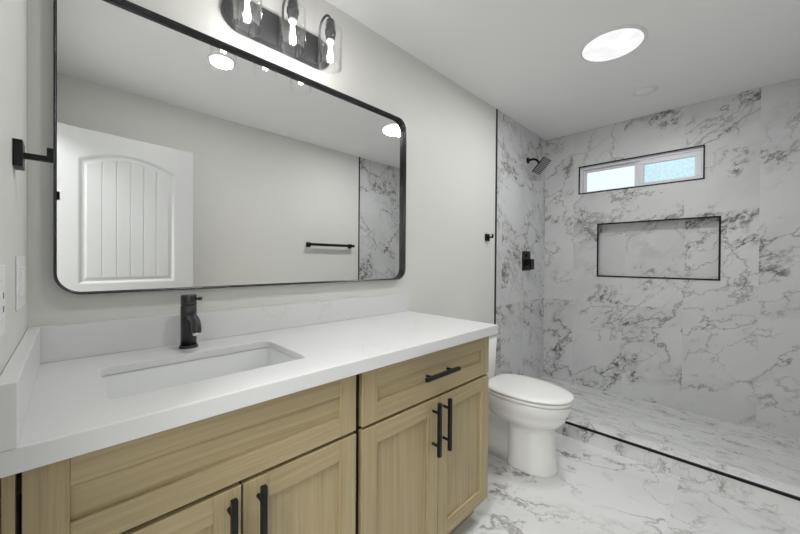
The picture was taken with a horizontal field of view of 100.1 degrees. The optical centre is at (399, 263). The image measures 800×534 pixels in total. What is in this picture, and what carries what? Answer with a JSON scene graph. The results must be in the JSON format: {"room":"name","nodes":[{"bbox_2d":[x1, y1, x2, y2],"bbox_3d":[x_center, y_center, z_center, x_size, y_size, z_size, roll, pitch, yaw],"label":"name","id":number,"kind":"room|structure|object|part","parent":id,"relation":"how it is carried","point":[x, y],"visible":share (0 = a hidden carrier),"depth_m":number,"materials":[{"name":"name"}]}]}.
{"room":"bathroom","nodes":[
{"label":"bathroom","id":0,"kind":"room"},
{"bbox_2d":[0,0,27,533],"bbox_3d":[-0.438,0.037,0.243,0.120,2.540,1.812,0,1,-45],"label":"wall","id":1,"kind":"structure","parent":0,"point":[13,13],"depth_m":0.68,"materials":[{"name":"white paint"}]},
{"bbox_2d":[0,265,4,336],"bbox_3d":[-0.647,0.060,0.544,0.005,0.115,0.074,0,1,-45],"label":"outlet plate","id":2,"kind":"object","parent":1,"relation":"attached to","point":[2,267],"visible":1,"depth_m":0.54,"materials":[{"name":"white plastic"}]},
{"bbox_2d":[1,280,4,321],"bbox_3d":[-0.646,0.060,0.545,0.002,0.065,0.034,0,1,-45],"label":"socket","id":3,"kind":"object","parent":2,"relation":"attached to","point":[2,281],"depth_m":0.55,"materials":[{"name":"white plastic"}]},
{"bbox_2d":[15,256,24,310],"bbox_3d":[-0.873,0.043,0.772,0.005,0.118,0.164,0,1,-45],"label":"switch plate","id":4,"kind":"object","parent":1,"relation":"attached to","point":[19,260],"visible":1,"depth_m":0.73,"materials":[{"name":"white plastic"}]},
{"bbox_2d":[13,138,53,170],"bbox_3d":[-0.774,-0.224,0.710,0.058,0.054,0.054,0,1,-45],"label":"robe hook","id":5,"kind":"object","parent":1,"relation":"attached to","point":[19,155],"visible":1,"depth_m":0.69,"materials":[{"name":"black metal"}]},
{"bbox_3d":[-0.790,-0.224,0.695,0.014,0.054,0.054,0,1,-45],"label":"mounting plate","id":6,"kind":"part","parent":5,"relation":"part of","materials":[{"name":"black metal"}]},
{"bbox_3d":[-0.770,-0.233,0.715,0.044,0.030,0.012,0,1,-45],"label":"hook arm","id":7,"kind":"part","parent":5,"relation":"part of","materials":[{"name":"black metal"}]},
{"bbox_2d":[28,0,495,326],"bbox_3d":[-0.214,0.027,1.823,2.660,2.540,0.120,0,1,-45],"label":"wall","id":8,"kind":"structure","parent":0,"point":[451,138],"depth_m":1.79,"materials":[{"name":"white paint"}]},
{"bbox_2d":[53,0,406,294],"bbox_3d":[-0.479,-0.365,1.447,1.415,0.914,0.032,0,1,-45],"label":"vanity mirror","id":9,"kind":"object","parent":8,"relation":"attached to","point":[185,157],"visible":1,"depth_m":1.22,"materials":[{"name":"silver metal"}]},
{"bbox_2d":[221,0,341,71],"bbox_3d":[-0.445,-0.969,1.364,0.474,0.246,0.186,0,1,-45],"label":"vanity light","id":10,"kind":"object","parent":8,"relation":"attached to","point":[247,18],"visible":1,"depth_m":1.38,"materials":[{"name":"metal"}]},
{"bbox_3d":[-0.587,-0.997,1.242,0.022,0.190,0.121,0,1,-45],"label":"arm","id":11,"kind":"part","parent":10,"relation":"part of","materials":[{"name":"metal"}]},
{"bbox_3d":[-0.548,-0.931,1.203,0.101,0.170,0.101,0,1,-45],"label":"lamp shade","id":12,"kind":"part","parent":10,"relation":"part of","materials":[{"name":"clear glass"}]},
{"bbox_3d":[-0.463,-0.997,1.364,0.022,0.190,0.121,0,1,-45],"label":"arm","id":13,"kind":"part","parent":10,"relation":"part of","materials":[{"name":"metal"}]},
{"bbox_3d":[-0.424,-0.931,1.325,0.101,0.170,0.101,0,1,-45],"label":"lamp shade","id":14,"kind":"part","parent":10,"relation":"part of","materials":[{"name":"clear glass"}]},
{"bbox_2d":[287,0,298,20],"bbox_3d":[-0.424,-1.007,1.325,0.047,0.088,0.047,0,1,-45],"label":"socket","id":15,"kind":"object","parent":10,"relation":"attached to","point":[292,8],"depth_m":1.31,"materials":[{"name":"metal"}]},
{"bbox_3d":[-0.340,-0.997,1.486,0.022,0.190,0.121,0,1,-45],"label":"arm","id":16,"kind":"part","parent":10,"relation":"part of","materials":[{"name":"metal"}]},
{"bbox_3d":[-0.301,-0.931,1.447,0.101,0.170,0.101,0,1,-45],"label":"lamp shade","id":17,"kind":"part","parent":10,"relation":"part of","materials":[{"name":"clear glass"}]},
{"bbox_2d":[325,18,335,40],"bbox_3d":[-0.300,-1.007,1.447,0.047,0.088,0.047,0,1,-45],"label":"socket","id":18,"kind":"object","parent":10,"relation":"attached to","point":[330,32],"depth_m":1.43,"materials":[{"name":"metal"}]},
{"bbox_2d":[485,234,493,240],"bbox_3d":[0.696,-0.199,2.594,0.054,0.054,0.058,0,1,-45],"label":"robe hook","id":19,"kind":"object","parent":8,"relation":"attached to","point":[487,236],"visible":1,"depth_m":2.59,"materials":[{"name":"black metal"}]},
{"bbox_3d":[0.681,-0.199,2.610,0.054,0.054,0.014,0,1,-45],"label":"mounting plate","id":20,"kind":"part","parent":19,"relation":"part of","materials":[{"name":"black metal"}]},
{"bbox_2d":[494,109,497,375],"bbox_3d":[0.773,-0.021,2.710,0.017,2.440,0.006,0,1,-45],"label":"trim","id":21,"kind":"structure","parent":8,"relation":"attached to","point":[496,109],"depth_m":2.70,"materials":[{"name":"black metal"}]},
{"bbox_2d":[495,110,545,378],"bbox_3d":[1.148,0.028,3.170,1.172,2.540,0.120,0,1,-45],"label":"wall tile","id":22,"kind":"structure","parent":8,"relation":"attached to","point":[520,191],"depth_m":3.01,"materials":[{"name":"stone"}]},
{"bbox_2d":[522,251,533,270],"bbox_3d":[1.188,-0.020,3.078,0.156,0.178,0.066,0,1,-45],"label":"shower valve","id":23,"kind":"object","parent":22,"relation":"attached to","point":[527,263],"visible":1,"depth_m":3.06,"materials":[{"name":"black metal"}]},
{"bbox_3d":[1.168,-0.020,3.098,0.156,0.178,0.008,0,1,-45],"label":"valve plate","id":24,"kind":"part","parent":23,"relation":"part of","materials":[{"name":"black metal"}]},
{"bbox_3d":[1.191,0.011,3.075,0.064,0.096,0.057,0,1,-45],"label":"valve handle","id":25,"kind":"part","parent":23,"relation":"part of","materials":[{"name":"black metal"}]},
{"bbox_2d":[526,157,550,174],"bbox_3d":[1.252,-0.898,3.045,0.154,0.162,0.185,0,1,-45],"label":"showerhead","id":26,"kind":"object","parent":22,"relation":"attached to","point":[542,164],"visible":1,"depth_m":3.02,"materials":[{"name":"black metal"}]},
{"bbox_2d":[326,0,799,139],"bbox_3d":[0.500,-1.282,1.025,5.312,0.100,2.232,0,1,-45],"label":"ceiling","id":27,"kind":"structure","parent":0,"point":[521,58],"depth_m":1.93,"materials":[{"name":"white paint"}]},
{"bbox_2d":[579,25,647,62],"bbox_3d":[1.197,-1.227,1.893,0.324,0.012,0.324,0,1,-45],"label":"ceiling light","id":28,"kind":"object","parent":27,"relation":"attached to","point":[613,43],"visible":1,"depth_m":1.87,"materials":[{"name":"white plastic"}]},
{"bbox_2d":[632,85,658,96],"bbox_3d":[1.751,-1.228,2.396,0.156,0.009,0.156,0,1,-45],"label":"recessed light","id":29,"kind":"object","parent":27,"relation":"in","point":[646,90],"visible":1,"depth_m":2.38,"materials":[{"name":"white plastic"}]},
{"bbox_2d":[452,432,799,533],"bbox_3d":[0.460,1.257,1.148,2.670,0.100,1.812,0,1,-45],"label":"floor","id":30,"kind":"structure","parent":0,"point":[594,490],"depth_m":1.68,"materials":[{"name":"stone"}]},
{"bbox_2d":[1,375,355,533],"bbox_3d":[-0.567,0.763,0.967,0.708,0.876,0.610,0,1,-45],"label":"vanity cabinet","id":31,"kind":"object","parent":30,"relation":"on","point":[286,464],"visible":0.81,"depth_m":0.75,"materials":[{"name":"brown wood"}]},
{"bbox_3d":[-0.502,0.806,0.673,0.342,0.574,0.020,0,1,-45],"label":"cabinet door","id":32,"kind":"part","parent":31,"relation":"part of","materials":[{"name":"brown wood"}]},
{"bbox_3d":[-0.505,0.806,0.676,0.228,0.460,0.010,0,1,-45],"label":"door panel","id":33,"kind":"part","parent":31,"relation":"part of","materials":[{"name":"brown wood"}]},
{"bbox_3d":[-0.384,0.421,0.791,0.570,0.070,0.010,0,1,-45],"label":"drawer panel","id":34,"kind":"part","parent":31,"relation":"part of","materials":[{"name":"brown wood"}]},
{"bbox_3d":[-0.377,0.626,0.753,0.014,0.201,0.040,0,1,-45],"label":"handle","id":35,"kind":"part","parent":31,"relation":"part of","materials":[{"name":"black metal"}]},
{"bbox_2d":[0,293,497,477],"bbox_3d":[-0.286,0.253,1.244,1.502,0.144,0.604,0,1,-45],"label":"countertop","id":36,"kind":"structure","parent":31,"relation":"on","point":[55,406],"depth_m":0.95,"materials":[{"name":"white stone"}]},
{"bbox_2d":[179,294,201,348],"bbox_3d":[-0.675,0.194,1.094,0.062,0.176,0.142,0,1,-45],"label":"faucet","id":37,"kind":"object","parent":36,"relation":"on","point":[190,323],"visible":1,"depth_m":1.10,"materials":[{"name":"black metal"}]},
{"bbox_3d":[-0.662,0.191,1.076,0.027,0.056,0.095,0,1,-45],"label":"spout","id":38,"kind":"part","parent":37,"relation":"part of","materials":[{"name":"black metal"}]},
{"bbox_2d":[102,347,296,398],"bbox_3d":[-0.544,0.387,0.958,0.500,0.160,0.332,0,1,-45],"label":"sink","id":39,"kind":"object","parent":36,"relation":"in","point":[134,382],"visible":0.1,"depth_m":1.04,"materials":[{"name":"white ceramic"}]},
{"bbox_3d":[-0.330,0.626,0.799,0.014,0.201,0.040,0,1,-45],"label":"handle","id":40,"kind":"part","parent":31,"relation":"part of","materials":[{"name":"black metal"}]},
{"bbox_3d":[-0.260,0.807,0.913,0.330,0.574,0.020,0,1,-45],"label":"cabinet door","id":41,"kind":"part","parent":31,"relation":"part of","materials":[{"name":"brown wood"}]},
{"bbox_3d":[-0.263,0.806,0.916,0.216,0.460,0.010,0,1,-45],"label":"door panel","id":42,"kind":"part","parent":31,"relation":"part of","materials":[{"name":"brown wood"}]},
{"bbox_2d":[353,336,488,533],"bbox_3d":[-0.045,0.763,1.484,0.760,0.876,0.610,0,1,-45],"label":"vanity cabinet","id":43,"kind":"object","parent":30,"relation":"on","point":[421,431],"visible":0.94,"depth_m":1.25,"materials":[{"name":"brown wood"}]},
{"bbox_3d":[0.007,0.807,1.177,0.374,0.574,0.020,0,1,-45],"label":"cabinet door","id":44,"kind":"part","parent":43,"relation":"part of","materials":[{"name":"brown wood"}]},
{"bbox_3d":[0.004,0.807,1.180,0.260,0.460,0.010,0,1,-45],"label":"door panel","id":45,"kind":"part","parent":43,"relation":"part of","materials":[{"name":"brown wood"}]},
{"bbox_3d":[0.142,0.422,1.305,0.746,0.176,0.020,0,1,-45],"label":"drawer","id":46,"kind":"part","parent":43,"relation":"part of","materials":[{"name":"brown wood"}]},
{"bbox_3d":[0.139,0.421,1.308,0.626,0.056,0.010,0,1,-45],"label":"drawer panel","id":47,"kind":"part","parent":43,"relation":"part of","materials":[{"name":"brown wood"}]},
{"bbox_3d":[0.139,0.626,1.263,0.014,0.201,0.040,0,1,-45],"label":"handle","id":48,"kind":"part","parent":43,"relation":"part of","materials":[{"name":"black metal"}]},
{"bbox_3d":[0.157,0.420,1.278,0.202,0.014,0.040,0,1,-45],"label":"handle","id":49,"kind":"part","parent":43,"relation":"part of","materials":[{"name":"black metal"}]},
{"bbox_3d":[0.185,0.626,1.308,0.014,0.201,0.040,0,1,-45],"label":"handle","id":50,"kind":"part","parent":43,"relation":"part of","materials":[{"name":"black metal"}]},
{"bbox_3d":[0.274,0.807,1.441,0.368,0.574,0.020,0,1,-45],"label":"cabinet door","id":51,"kind":"part","parent":43,"relation":"part of","materials":[{"name":"brown wood"}]},
{"bbox_3d":[0.271,0.807,1.444,0.254,0.460,0.010,0,1,-45],"label":"door panel","id":52,"kind":"part","parent":43,"relation":"part of","materials":[{"name":"brown wood"}]},
{"bbox_2d":[486,330,573,477],"bbox_3d":[0.693,0.835,2.116,0.378,0.735,0.740,0,1,-45],"label":"toilet","id":53,"kind":"object","parent":30,"relation":"on","point":[525,412],"visible":0.68,"depth_m":1.93,"materials":[{"name":"white ceramic"}]},
{"bbox_3d":[0.504,0.650,2.308,0.356,0.302,0.188,0,1,-45],"label":"tank","id":54,"kind":"part","parent":53,"relation":"part of","materials":[{"name":"white ceramic"}]},
{"bbox_3d":[0.781,0.782,2.027,0.374,0.018,0.484,0,1,-45],"label":"seat","id":55,"kind":"part","parent":53,"relation":"part of","materials":[{"name":"white plastic"}]},
{"bbox_3d":[0.780,0.758,2.029,0.378,0.024,0.495,0,1,-45],"label":"lid","id":56,"kind":"part","parent":53,"relation":"part of","materials":[{"name":"white plastic"}]},
{"bbox_2d":[555,416,799,518],"bbox_3d":[1.444,1.182,2.120,0.113,0.152,1.812,0,1,-45],"label":"shower curb","id":57,"kind":"object","parent":30,"relation":"on","point":[788,506],"visible":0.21,"depth_m":1.87,"materials":[{"name":"stone"}]},
{"bbox_2d":[538,376,799,487],"bbox_3d":[1.794,1.230,2.468,0.880,0.155,1.812,0,1,-45],"label":"floor","id":58,"kind":"structure","parent":0,"point":[775,456],"depth_m":2.29,"materials":[{"name":"stone"}]},
{"bbox_2d":[543,78,799,438],"bbox_3d":[2.173,0.038,2.825,0.200,2.540,1.812,0,1,-45],"label":"wall","id":59,"kind":"structure","parent":0,"point":[727,349],"depth_m":2.61,"materials":[{"name":"stone"}]},
{"bbox_2d":[580,146,702,192],"bbox_3d":[2.046,-0.773,2.898,0.078,0.257,0.880,0,1,-45],"label":"window","id":60,"kind":"structure","parent":59,"relation":"in","point":[686,164],"depth_m":2.83,"materials":[{"name":"white glass"}]},
{"bbox_3d":[1.911,-0.766,3.051,0.025,0.219,0.424,0,1,-45],"label":"sash","id":61,"kind":"part","parent":60,"relation":"part of","materials":[{"name":"white plastic"}]},
{"bbox_3d":[1.910,-0.763,3.052,0.005,0.193,0.392,0,1,-45],"label":"pane","id":62,"kind":"part","parent":60,"relation":"part of","materials":[{"name":"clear glass"}]},
{"bbox_3d":[2.187,-0.756,2.728,0.005,0.167,0.335,0,1,-45],"label":"pane","id":63,"kind":"part","parent":60,"relation":"part of","materials":[{"name":"blue glass"}]},
{"bbox_3d":[2.187,-0.762,2.728,0.022,0.219,0.400,0,1,-45],"label":"sash","id":64,"kind":"part","parent":60,"relation":"part of","materials":[{"name":"white plastic"}]},
{"bbox_2d":[578,144,704,194],"bbox_3d":[2.002,-0.773,2.855,0.009,0.261,0.884,0,1,-45],"label":"trim","id":65,"kind":"structure","parent":59,"relation":"attached to","point":[579,193],"depth_m":2.77,"materials":[{"name":"black metal"}]},
{"bbox_2d":[597,216,720,280],"bbox_3d":[2.087,-0.114,2.769,0.009,0.482,0.817,0,1,-45],"label":"trim","id":66,"kind":"structure","parent":59,"relation":"attached to","point":[719,250],"depth_m":2.69,"materials":[{"name":"black metal"}]},
{"bbox_2d":[565,421,799,500],"bbox_3d":[1.405,1.111,2.081,0.012,0.014,1.812,0,1,-45],"label":"trim","id":67,"kind":"structure","parent":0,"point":[566,422],"depth_m":1.85,"materials":[{"name":"black metal"}]}
]}

